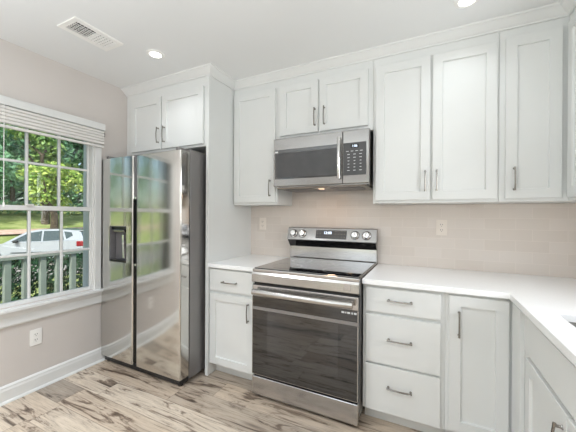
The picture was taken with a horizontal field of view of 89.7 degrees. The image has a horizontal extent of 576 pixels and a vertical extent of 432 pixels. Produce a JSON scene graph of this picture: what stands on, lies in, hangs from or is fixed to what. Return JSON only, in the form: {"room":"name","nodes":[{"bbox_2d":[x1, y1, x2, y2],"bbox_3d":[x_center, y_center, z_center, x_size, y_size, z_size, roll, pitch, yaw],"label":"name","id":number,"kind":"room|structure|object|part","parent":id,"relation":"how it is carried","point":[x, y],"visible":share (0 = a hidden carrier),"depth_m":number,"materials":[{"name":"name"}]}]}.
{"room":"kitchen","nodes":[
{"label":"kitchen","id":0,"kind":"room"},
{"bbox_2d":[0,38,126,386],"bbox_3d":[-2.482,0.039,1.055,0.140,2.496,5.200,0,0,26],"label":"wall","id":1,"kind":"structure","parent":0,"point":[26,75],"depth_m":2.27,"materials":[{"name":"beige paint"}]},
{"bbox_2d":[30,327,41,346],"bbox_3d":[-1.873,0.899,2.152,0.008,0.118,0.074,0,0,26],"label":"wall outlet","id":2,"kind":"object","parent":1,"relation":"attached to","point":[36,334],"visible":1,"depth_m":2.15,"materials":[{"name":"white plastic"}]},
{"bbox_2d":[0,128,101,308],"bbox_3d":[-1.940,-0.076,2.135,0.152,1.470,1.031,0,0,26],"label":"window","id":3,"kind":"structure","parent":1,"relation":"in","point":[92,163],"depth_m":2.51,"materials":[{"name":"white paint"}]},
{"bbox_3d":[-1.913,0.281,2.136,0.035,0.716,0.862,0,0,26],"label":"sash","id":4,"kind":"part","parent":3,"relation":"part of","materials":[{"name":"white paint"}]},
{"bbox_2d":[0,95,105,206],"bbox_3d":[-1.851,-0.436,2.099,0.034,0.750,1.041,0,0,26],"label":"window blind","id":5,"kind":"object","parent":3,"relation":"attached to","point":[15,112],"visible":1,"depth_m":2.17,"materials":[{"name":"white paint"}]},
{"bbox_3d":[-1.912,-0.406,1.948,0.012,0.690,0.012,0,0,26],"label":"pull cord","id":6,"kind":"part","parent":5,"relation":"part of","materials":[{"name":"white plastic"}]},
{"bbox_3d":[-1.855,-0.609,2.101,0.024,0.020,1.025,0,0,26],"label":"rail","id":7,"kind":"part","parent":5,"relation":"part of","materials":[{"name":"plastic"}]},
{"bbox_3d":[-1.945,-0.400,2.152,0.035,0.712,0.862,0,0,26],"label":"sash","id":8,"kind":"part","parent":3,"relation":"part of","materials":[{"name":"white paint"}]},
{"bbox_2d":[0,292,101,328],"bbox_3d":[-1.882,0.718,2.107,0.030,0.102,1.033,0,0,26],"label":"trim","id":9,"kind":"structure","parent":1,"relation":"attached to","point":[27,315],"depth_m":2.20,"materials":[{"name":"white paint"}]},
{"bbox_2d":[0,288,102,314],"bbox_3d":[-1.935,0.654,2.129,0.175,0.026,1.056,0,0,26],"label":"trim","id":10,"kind":"structure","parent":1,"relation":"attached to","point":[67,297],"depth_m":2.19,"materials":[{"name":"white paint"}]},
{"bbox_2d":[0,347,105,406],"bbox_3d":[-2.555,1.227,0.739,0.016,0.120,4.570,0,0,26],"label":"baseboard","id":11,"kind":"structure","parent":1,"relation":"attached to","point":[16,388],"depth_m":2.21,"materials":[{"name":"white paint"}]},
{"bbox_2d":[121,0,575,96],"bbox_3d":[-0.015,-1.166,2.147,3.332,0.058,0.473,0,0,26],"label":"trim","id":12,"kind":"structure","parent":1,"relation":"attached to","point":[563,8],"depth_m":2.06,"materials":[{"name":"white paint"}]},
{"bbox_2d":[0,360,421,431],"bbox_3d":[-0.797,1.348,0.237,3.900,0.100,5.440,0,0,26],"label":"floor","id":13,"kind":"structure","parent":0,"point":[105,396],"depth_m":1.95,"materials":[{"name":"brown wood"}]},
{"bbox_2d":[101,147,205,386],"bbox_3d":[-1.056,0.382,2.728,0.952,1.822,0.806,0,0,26],"label":"refrigerator","id":14,"kind":"object","parent":13,"relation":"on","point":[154,204],"visible":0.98,"depth_m":2.32,"materials":[{"name":"grey metal"}]},
{"bbox_3d":[-1.452,0.365,2.520,0.420,1.728,0.088,0,0,26],"label":"freezer door","id":15,"kind":"part","parent":14,"relation":"part of","materials":[{"name":"silver metal"}]},
{"bbox_3d":[-1.438,0.103,2.506,0.213,0.024,0.034,0,0,26],"label":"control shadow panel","id":16,"kind":"part","parent":14,"relation":"part of","materials":[{"name":"black plastic"}]},
{"bbox_3d":[-1.407,0.259,2.491,0.025,0.214,0.034,0,0,26],"label":"dispenser lever","id":17,"kind":"part","parent":14,"relation":"part of","materials":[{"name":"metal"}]},
{"bbox_3d":[-1.253,0.127,2.395,0.043,0.530,0.032,0,0,26],"label":"pocket handle","id":18,"kind":"part","parent":14,"relation":"part of","materials":[{"name":"black plastic"}]},
{"bbox_3d":[-1.004,0.368,2.303,0.488,1.728,0.088,0,0,26],"label":"door","id":19,"kind":"part","parent":14,"relation":"part of","materials":[{"name":"silver metal"}]},
{"bbox_2d":[205,75,251,375],"bbox_3d":[-0.518,0.049,2.636,0.028,2.494,0.638,0,0,26],"label":"panel","id":20,"kind":"object","parent":13,"relation":"on","point":[228,225],"visible":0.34,"depth_m":2.47,"materials":[{"name":"white paint"}]},
{"bbox_2d":[210,267,254,379],"bbox_3d":[-0.308,0.855,2.522,0.457,0.882,0.660,0,0,26],"label":"base cabinet","id":21,"kind":"object","parent":13,"relation":"on","point":[230,294],"visible":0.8,"depth_m":2.27,"materials":[{"name":"white paint"}]},
{"bbox_3d":[-0.425,0.805,2.279,0.457,0.784,0.019,0,0,26],"label":"frame","id":22,"kind":"part","parent":21,"relation":"part of","materials":[{"name":"white paint"}]},
{"bbox_3d":[-0.442,0.513,2.266,0.417,0.168,0.020,0,0,26],"label":"drawer","id":23,"kind":"part","parent":21,"relation":"part of","materials":[{"name":"white paint"}]},
{"bbox_2d":[208,254,287,271],"bbox_3d":[-0.304,0.399,2.523,0.457,0.030,0.636,0,0,26],"label":"countertop","id":24,"kind":"structure","parent":21,"relation":"on","point":[247,262],"depth_m":2.39,"materials":[{"name":"white stone"}]},
{"bbox_2d":[251,227,377,425],"bbox_3d":[0.216,0.702,2.194,0.781,1.199,0.756,0,0,26],"label":"electric range","id":25,"kind":"object","parent":13,"relation":"on","point":[307,305],"visible":1,"depth_m":1.93,"materials":[{"name":"grey metal"}]},
{"bbox_3d":[0.048,0.154,2.597,0.064,0.061,0.042,0,0,26],"label":"knob","id":26,"kind":"part","parent":25,"relation":"part of","materials":[{"name":"metal"}]},
{"bbox_3d":[0.070,0.533,1.885,0.705,0.043,0.071,0,0,26],"label":"handle","id":27,"kind":"part","parent":25,"relation":"part of","materials":[{"name":"silver metal"}]},
{"bbox_3d":[0.124,0.155,2.560,0.064,0.061,0.042,0,0,26],"label":"knob","id":28,"kind":"part","parent":25,"relation":"part of","materials":[{"name":"metal"}]},
{"bbox_3d":[0.089,1.208,1.933,0.759,0.130,0.036,0,0,26],"label":"storage drawer","id":29,"kind":"part","parent":25,"relation":"part of","materials":[{"name":"silver metal"}]},
{"bbox_3d":[0.085,0.849,1.919,0.753,0.552,0.005,0,0,26],"label":"door glass","id":30,"kind":"part","parent":25,"relation":"part of","materials":[{"name":"black glass"}]},
{"bbox_3d":[0.087,0.533,1.918,0.757,0.080,0.006,0,0,26],"label":"door trim","id":31,"kind":"part","parent":25,"relation":"part of","materials":[{"name":"silver metal"}]},
{"bbox_3d":[0.095,0.810,1.940,0.757,0.638,0.040,0,0,26],"label":"oven door","id":32,"kind":"part","parent":25,"relation":"part of","materials":[{"name":"black glass"}]},
{"bbox_2d":[253,257,376,281],"bbox_3d":[0.235,0.390,2.224,0.763,0.021,0.677,0,0,26],"label":"cooktop","id":33,"kind":"object","parent":25,"relation":"in","point":[319,269],"depth_m":2.06,"materials":[{"name":"glass"}]},
{"bbox_3d":[0.363,0.157,2.457,0.270,0.072,0.023,0,0,26],"label":"display panel","id":34,"kind":"part","parent":25,"relation":"part of","materials":[{"name":"grey glass"}]},
{"bbox_3d":[0.543,0.158,2.357,0.064,0.061,0.042,0,0,26],"label":"knob","id":35,"kind":"part","parent":25,"relation":"part of","materials":[{"name":"metal"}]},
{"bbox_3d":[0.626,0.158,2.316,0.064,0.061,0.042,0,0,26],"label":"knob","id":36,"kind":"part","parent":25,"relation":"part of","materials":[{"name":"metal"}]},
{"bbox_2d":[363,284,444,431],"bbox_3d":[0.801,0.863,1.985,0.456,0.882,0.660,0,0,26],"label":"base cabinet","id":37,"kind":"object","parent":13,"relation":"on","point":[404,328],"visible":0.98,"depth_m":1.71,"materials":[{"name":"white paint"}]},
{"bbox_3d":[0.654,1.032,1.706,0.142,0.015,0.032,0,0,26],"label":"handle","id":38,"kind":"part","parent":37,"relation":"part of","materials":[{"name":"silver metal"}]},
{"bbox_3d":[0.656,0.744,1.706,0.142,0.015,0.032,0,0,26],"label":"handle","id":39,"kind":"part","parent":37,"relation":"part of","materials":[{"name":"silver metal"}]},
{"bbox_3d":[0.657,0.507,1.706,0.142,0.015,0.032,0,0,26],"label":"handle","id":40,"kind":"part","parent":37,"relation":"part of","materials":[{"name":"silver metal"}]},
{"bbox_3d":[0.674,1.054,1.725,0.413,0.282,0.020,0,0,26],"label":"drawer","id":41,"kind":"part","parent":37,"relation":"part of","materials":[{"name":"white paint"}]},
{"bbox_3d":[0.675,0.754,1.725,0.413,0.292,0.020,0,0,26],"label":"drawer","id":42,"kind":"part","parent":37,"relation":"part of","materials":[{"name":"white paint"}]},
{"bbox_3d":[0.677,0.515,1.725,0.413,0.145,0.020,0,0,26],"label":"drawer","id":43,"kind":"part","parent":37,"relation":"part of","materials":[{"name":"white paint"}]},
{"bbox_2d":[444,292,512,431],"bbox_3d":[1.423,0.867,1.683,0.926,0.882,0.660,0,0,26],"label":"base cabinet","id":44,"kind":"object","parent":13,"relation":"on","point":[478,329],"visible":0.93,"depth_m":1.56,"materials":[{"name":"white paint"}]},
{"bbox_3d":[0.930,0.591,1.573,0.015,0.142,0.032,0,0,26],"label":"handle","id":45,"kind":"part","parent":44,"relation":"part of","materials":[{"name":"silver metal"}]},
{"bbox_2d":[362,264,575,365],"bbox_3d":[0.955,0.408,1.245,1.373,0.030,1.838,0,0,26],"label":"countertop","id":46,"kind":"structure","parent":44,"relation":"on","point":[548,302],"depth_m":1.61,"materials":[{"name":"white stone"}]},
{"bbox_2d":[512,303,575,431],"bbox_3d":[1.167,0.866,0.848,0.660,0.882,1.168,0,0,26],"label":"base cabinet","id":47,"kind":"object","parent":13,"relation":"on","point":[543,377],"visible":0.77,"depth_m":1.13,"materials":[{"name":"white paint"}]},
{"bbox_3d":[1.116,0.817,1.406,0.020,0.751,0.140,0,0,26],"label":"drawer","id":48,"kind":"part","parent":47,"relation":"part of","materials":[{"name":"white paint"}]},
{"bbox_3d":[0.958,0.904,1.080,0.020,0.575,0.425,0,0,26],"label":"door","id":49,"kind":"part","parent":47,"relation":"part of","materials":[{"name":"white paint"}]},
{"bbox_3d":[0.863,0.518,0.879,0.020,0.154,0.900,0,0,26],"label":"drawer","id":50,"kind":"part","parent":47,"relation":"part of","materials":[{"name":"white paint"}]},
{"bbox_3d":[0.856,0.732,0.925,0.032,0.142,0.015,0,0,26],"label":"handle","id":51,"kind":"part","parent":47,"relation":"part of","materials":[{"name":"silver metal"}]},
{"bbox_3d":[0.767,0.904,0.686,0.020,0.575,0.430,0,0,26],"label":"door","id":52,"kind":"part","parent":47,"relation":"part of","materials":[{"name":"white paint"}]},
{"bbox_2d":[0,0,559,87],"bbox_3d":[-0.782,-1.258,0.234,3.900,0.120,5.440,0,0,26],"label":"ceiling","id":53,"kind":"structure","parent":0,"point":[241,38],"depth_m":1.84,"materials":[{"name":"paint"}]},
{"bbox_2d":[57,16,123,50],"bbox_3d":[-1.302,-1.198,1.925,0.200,0.009,0.310,0,0,26],"label":"ceiling vent","id":54,"kind":"object","parent":53,"relation":"in","point":[74,25],"visible":1,"depth_m":1.91,"materials":[{"name":"white plastic"}]},
{"bbox_2d":[146,49,164,58],"bbox_3d":[-0.983,-1.197,2.149,0.126,0.008,0.126,0,0,26],"label":"recessed light","id":55,"kind":"object","parent":53,"relation":"in","point":[152,53],"visible":1,"depth_m":2.14,"materials":[{"name":"white plastic"}]},
{"bbox_2d":[149,52,160,56],"bbox_3d":[-0.983,-1.199,2.149,0.081,0.003,0.081,0,0,26],"label":"diffuser","id":56,"kind":"object","parent":55,"relation":"attached to","point":[152,54],"depth_m":2.15,"materials":[{"name":"white plastic"}]},
{"bbox_2d":[454,0,477,8],"bbox_3d":[0.986,-1.185,1.595,0.126,0.008,0.126,0,0,26],"label":"recessed light","id":57,"kind":"object","parent":53,"relation":"in","point":[460,4],"visible":1,"depth_m":1.62,"materials":[{"name":"white plastic"}]},
{"bbox_2d":[458,0,474,5],"bbox_3d":[0.986,-1.187,1.595,0.081,0.003,0.081,0,0,26],"label":"diffuser","id":58,"kind":"object","parent":57,"relation":"attached to","point":[460,2],"depth_m":1.61,"materials":[{"name":"white plastic"}]},
{"bbox_2d":[251,190,575,277],"bbox_3d":[0.367,0.053,2.625,3.900,2.496,0.131,0,0,26],"label":"wall","id":59,"kind":"structure","parent":0,"point":[526,239],"depth_m":2.15,"materials":[{"name":"tile"}]},
{"bbox_2d":[127,76,206,155],"bbox_3d":[-0.982,-0.888,2.839,0.992,0.626,0.680,0,0,26],"label":"upper cabinet","id":60,"kind":"object","parent":59,"relation":"attached to","point":[168,118],"visible":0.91,"depth_m":2.54,"materials":[{"name":"white paint"}]},
{"bbox_3d":[-1.304,-0.831,2.663,0.397,0.470,0.020,0,0,26],"label":"door","id":61,"kind":"part","parent":60,"relation":"part of","materials":[{"name":"white paint"}]},
{"bbox_3d":[-0.900,-0.829,2.468,0.471,0.470,0.020,0,0,26],"label":"door","id":62,"kind":"part","parent":60,"relation":"part of","materials":[{"name":"white paint"}]},
{"bbox_2d":[259,218,265,229],"bbox_3d":[-0.248,0.075,2.845,0.074,0.118,0.008,0,0,26],"label":"wall outlet","id":63,"kind":"object","parent":59,"relation":"attached to","point":[262,225],"visible":1,"depth_m":2.84,"materials":[{"name":"beige plastic"}]},
{"bbox_2d":[234,81,291,205],"bbox_3d":[-0.235,-0.647,2.658,0.451,1.099,0.355,0,0,26],"label":"upper cabinet","id":64,"kind":"object","parent":59,"relation":"attached to","point":[256,107],"visible":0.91,"depth_m":2.54,"materials":[{"name":"white paint"}]},
{"bbox_3d":[-0.296,-0.598,2.536,0.422,0.960,0.020,0,0,26],"label":"door","id":65,"kind":"part","parent":64,"relation":"part of","materials":[{"name":"white paint"}]},
{"bbox_2d":[278,60,373,138],"bbox_3d":[0.323,-0.911,2.388,0.784,0.564,0.355,0,0,26],"label":"upper cabinet","id":66,"kind":"object","parent":59,"relation":"attached to","point":[339,99],"visible":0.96,"depth_m":2.24,"materials":[{"name":"white paint"}]},
{"bbox_3d":[0.086,-0.870,2.351,0.335,0.412,0.020,0,0,26],"label":"door","id":67,"kind":"part","parent":66,"relation":"part of","materials":[{"name":"white paint"}]},
{"bbox_2d":[274,128,372,192],"bbox_3d":[0.297,-0.418,2.339,0.762,0.414,0.442,0,0,26],"label":"microwave oven","id":68,"kind":"object","parent":66,"relation":"attached to","point":[342,160],"visible":0.99,"depth_m":2.17,"materials":[{"name":"silver metal"}]},
{"bbox_3d":[0.146,-0.428,2.246,0.570,0.382,0.033,0,0,26],"label":"door","id":69,"kind":"part","parent":68,"relation":"part of","materials":[{"name":"silver metal"}]},
{"bbox_3d":[0.315,-0.221,2.367,0.712,0.012,0.376,0,0,26],"label":"plate","id":70,"kind":"part","parent":68,"relation":"part of","materials":[{"name":"silver metal"}]},
{"bbox_3d":[0.367,-0.420,2.091,0.026,0.301,0.056,0,0,16],"label":"handle","id":71,"kind":"part","parent":68,"relation":"part of","materials":[{"name":"metal"}]},
{"bbox_3d":[0.490,-0.426,2.079,0.189,0.382,0.033,0,0,26],"label":"control panel","id":72,"kind":"part","parent":68,"relation":"part of","materials":[{"name":"silver metal"}]},
{"bbox_3d":[0.417,-0.868,2.191,0.371,0.412,0.020,0,0,26],"label":"door","id":73,"kind":"part","parent":66,"relation":"part of","materials":[{"name":"white paint"}]},
{"bbox_2d":[373,32,498,204],"bbox_3d":[1.012,-0.639,2.054,0.749,1.099,0.355,0,0,26],"label":"upper cabinet","id":74,"kind":"object","parent":59,"relation":"attached to","point":[436,114],"visible":0.99,"depth_m":1.91,"materials":[{"name":"white paint"}]},
{"bbox_3d":[0.791,-0.589,2.010,0.351,0.960,0.020,0,0,26],"label":"door","id":75,"kind":"part","parent":74,"relation":"part of","materials":[{"name":"white paint"}]},
{"bbox_3d":[0.910,-0.234,1.923,0.015,0.142,0.032,0,0,26],"label":"handle","id":76,"kind":"part","parent":74,"relation":"part of","materials":[{"name":"silver metal"}]},
{"bbox_3d":[0.973,-0.234,1.893,0.015,0.142,0.032,0,0,26],"label":"handle","id":77,"kind":"part","parent":74,"relation":"part of","materials":[{"name":"silver metal"}]},
{"bbox_3d":[1.121,-0.587,1.850,0.354,0.960,0.020,0,0,26],"label":"door","id":78,"kind":"part","parent":74,"relation":"part of","materials":[{"name":"white paint"}]},
{"bbox_2d":[436,220,446,235],"bbox_3d":[1.149,0.086,2.168,0.074,0.118,0.008,0,0,26],"label":"wall outlet","id":79,"kind":"object","parent":59,"relation":"attached to","point":[441,225],"visible":1,"depth_m":2.17,"materials":[{"name":"beige plastic"}]},
{"bbox_2d":[490,16,575,203],"bbox_3d":[1.633,-0.635,1.754,0.628,1.099,0.355,0,0,26],"label":"upper cabinet","id":80,"kind":"object","parent":59,"relation":"attached to","point":[533,59],"visible":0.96,"depth_m":1.70,"materials":[{"name":"white paint"}]},
{"bbox_3d":[1.343,-0.222,1.714,0.015,0.142,0.032,0,0,26],"label":"handle","id":81,"kind":"part","parent":80,"relation":"part of","materials":[{"name":"silver metal"}]},
{"bbox_3d":[1.435,-0.588,1.698,0.262,0.966,0.020,0,0,26],"label":"door","id":82,"kind":"part","parent":80,"relation":"part of","materials":[{"name":"white paint"}]},
{"bbox_3d":[0.911,0.061,-0.588,0.120,2.496,5.200,0,0,26],"label":"wall","id":83,"kind":"structure","parent":0,"visible":0},
{"bbox_2d":[567,8,575,200],"bbox_3d":[1.597,-0.634,1.366,0.355,1.099,0.474,0,0,26],"label":"upper cabinet","id":84,"kind":"object","parent":83,"relation":"attached to","point":[571,119],"visible":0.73,"depth_m":1.56,"materials":[{"name":"white paint"}]},
{"label":"outside","id":85,"kind":"structure","parent":0,"visible":0},
{"bbox_2d":[0,202,82,302],"bbox_3d":[-26.170,-0.028,20.971,59.860,3.779,70.000,0,0,26],"label":"ground","id":86,"kind":"structure","parent":85,"point":[11,220],"depth_m":17.20,"materials":[{"name":"green plant"}]},
{"bbox_2d":[0,123,23,190],"bbox_3d":[-20.898,-5.293,19.737,5.896,9.519,5.657,0,0,26],"label":"tree","id":87,"kind":"object","parent":86,"relation":"on","point":[8,168],"visible":0.3,"depth_m":20.10,"materials":[{"name":"green plant"}]},
{"bbox_2d":[0,135,73,201],"bbox_3d":[-26.798,-7.802,28.555,8.534,13.154,7.646,0,0,-15],"label":"tree","id":88,"kind":"object","parent":86,"relation":"on","point":[20,151],"visible":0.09,"depth_m":28.52,"materials":[{"name":"green plant"}]},
{"bbox_2d":[0,227,82,234],"bbox_3d":[-13.376,0.776,14.774,1.100,0.186,70.000,0,0,26],"label":"footpath","id":89,"kind":"structure","parent":86,"relation":"on","point":[9,231],"depth_m":14.39,"materials":[{"name":"beige concrete"}]},
{"bbox_2d":[0,258,82,285],"bbox_3d":[-8.567,1.916,12.444,5.000,0.001,70.000,0,0,26],"label":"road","id":90,"kind":"structure","parent":86,"relation":"on","point":[51,263],"depth_m":10.20,"materials":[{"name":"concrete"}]},
{"bbox_2d":[0,228,82,262],"bbox_3d":[-10.227,1.224,12.016,3.776,1.406,1.900,0,0,-20],"label":"parked car","id":91,"kind":"object","parent":90,"relation":"on","point":[42,240],"visible":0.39,"depth_m":11.44,"materials":[{"name":"white paint"}]},
{"bbox_2d":[76,241,82,245],"bbox_3d":[-8.424,1.125,11.931,0.447,0.218,0.258,0,0,-20],"label":"tail lamp","id":92,"kind":"object","parent":91,"relation":"attached to","point":[78,243],"depth_m":11.78,"materials":[{"name":"red plastic"}]},
{"bbox_2d":[0,138,82,202],"bbox_3d":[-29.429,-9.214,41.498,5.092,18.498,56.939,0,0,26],"label":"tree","id":93,"kind":"object","parent":86,"relation":"on","point":[67,157],"visible":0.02,"depth_m":39.00,"materials":[{"name":"green plant"}]},
{"bbox_2d":[0,200,82,214],"bbox_3d":[-17.819,-0.554,16.934,1.003,0.950,34.178,0,0,26],"label":"hedge","id":94,"kind":"object","parent":86,"relation":"on","point":[10,202],"visible":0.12,"depth_m":18.52,"materials":[{"name":"green plant"}]},
{"bbox_2d":[0,145,82,204],"bbox_3d":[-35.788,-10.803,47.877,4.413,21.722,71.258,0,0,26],"label":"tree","id":95,"kind":"object","parent":86,"relation":"on","point":[22,193],"depth_m":42.99,"materials":[{"name":"green plant"}]},
{"bbox_2d":[5,124,80,224],"bbox_3d":[-14.563,-2.586,17.604,3.470,6.376,3.882,0,0,26],"label":"tree","id":96,"kind":"object","parent":86,"relation":"on","point":[44,148],"visible":0.48,"depth_m":16.96,"materials":[{"name":"green plant"}]},
{"bbox_3d":[-14.557,-3.583,17.602,3.470,4.383,3.882,0,0,26],"label":"crown","id":97,"kind":"part","parent":96,"relation":"part of","materials":[{"name":"green plant"}]},
{"bbox_2d":[18,161,82,227],"bbox_3d":[-12.145,-0.759,15.042,2.182,4.157,2.934,0,0,26],"label":"tree","id":98,"kind":"object","parent":86,"relation":"on","point":[47,197],"visible":0.87,"depth_m":14.60,"materials":[{"name":"green plant"}]},
{"bbox_3d":[-12.140,-1.556,15.041,2.183,2.563,2.934,0,0,26],"label":"crown","id":99,"kind":"part","parent":98,"relation":"part of","materials":[{"name":"green plant"}]},
{"bbox_2d":[61,136,83,179],"bbox_3d":[-17.853,-5.322,26.989,6.936,9.520,6.383,0,0,-35],"label":"tree","id":100,"kind":"object","parent":86,"relation":"on","point":[80,150],"visible":0.06,"depth_m":24.94,"materials":[{"name":"green plant"}]},
{"bbox_3d":[-3.759,1.758,5.116,2.440,0.029,11.000,0,0,26],"label":"mulch bed","id":101,"kind":"object","parent":86,"relation":"on","visible":0},
{"bbox_2d":[0,253,82,303],"bbox_3d":[-3.772,1.163,5.240,0.967,1.081,5.652,0,0,26],"label":"hedge","id":102,"kind":"object","parent":101,"relation":"on","point":[49,278],"visible":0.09,"depth_m":4.61,"materials":[{"name":"green plant"}]},
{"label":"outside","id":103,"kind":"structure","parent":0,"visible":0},
{"bbox_3d":[-2.585,1.509,2.881,1.600,0.250,8.000,0,0,26],"label":"floor","id":104,"kind":"structure","parent":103,"visible":0},
{"bbox_2d":[0,250,82,302],"bbox_3d":[-2.944,0.856,3.278,0.100,1.050,4.900,0,0,26],"label":"porch railing","id":105,"kind":"object","parent":104,"relation":"on","point":[6,262],"visible":0.14,"depth_m":3.37,"materials":[{"name":"green paint"}]},
{"bbox_3d":[-2.942,0.459,3.277,0.080,0.035,4.800,0,0,26],"label":"rail","id":106,"kind":"part","parent":105,"relation":"part of","materials":[{"name":"white paint"}]}
]}

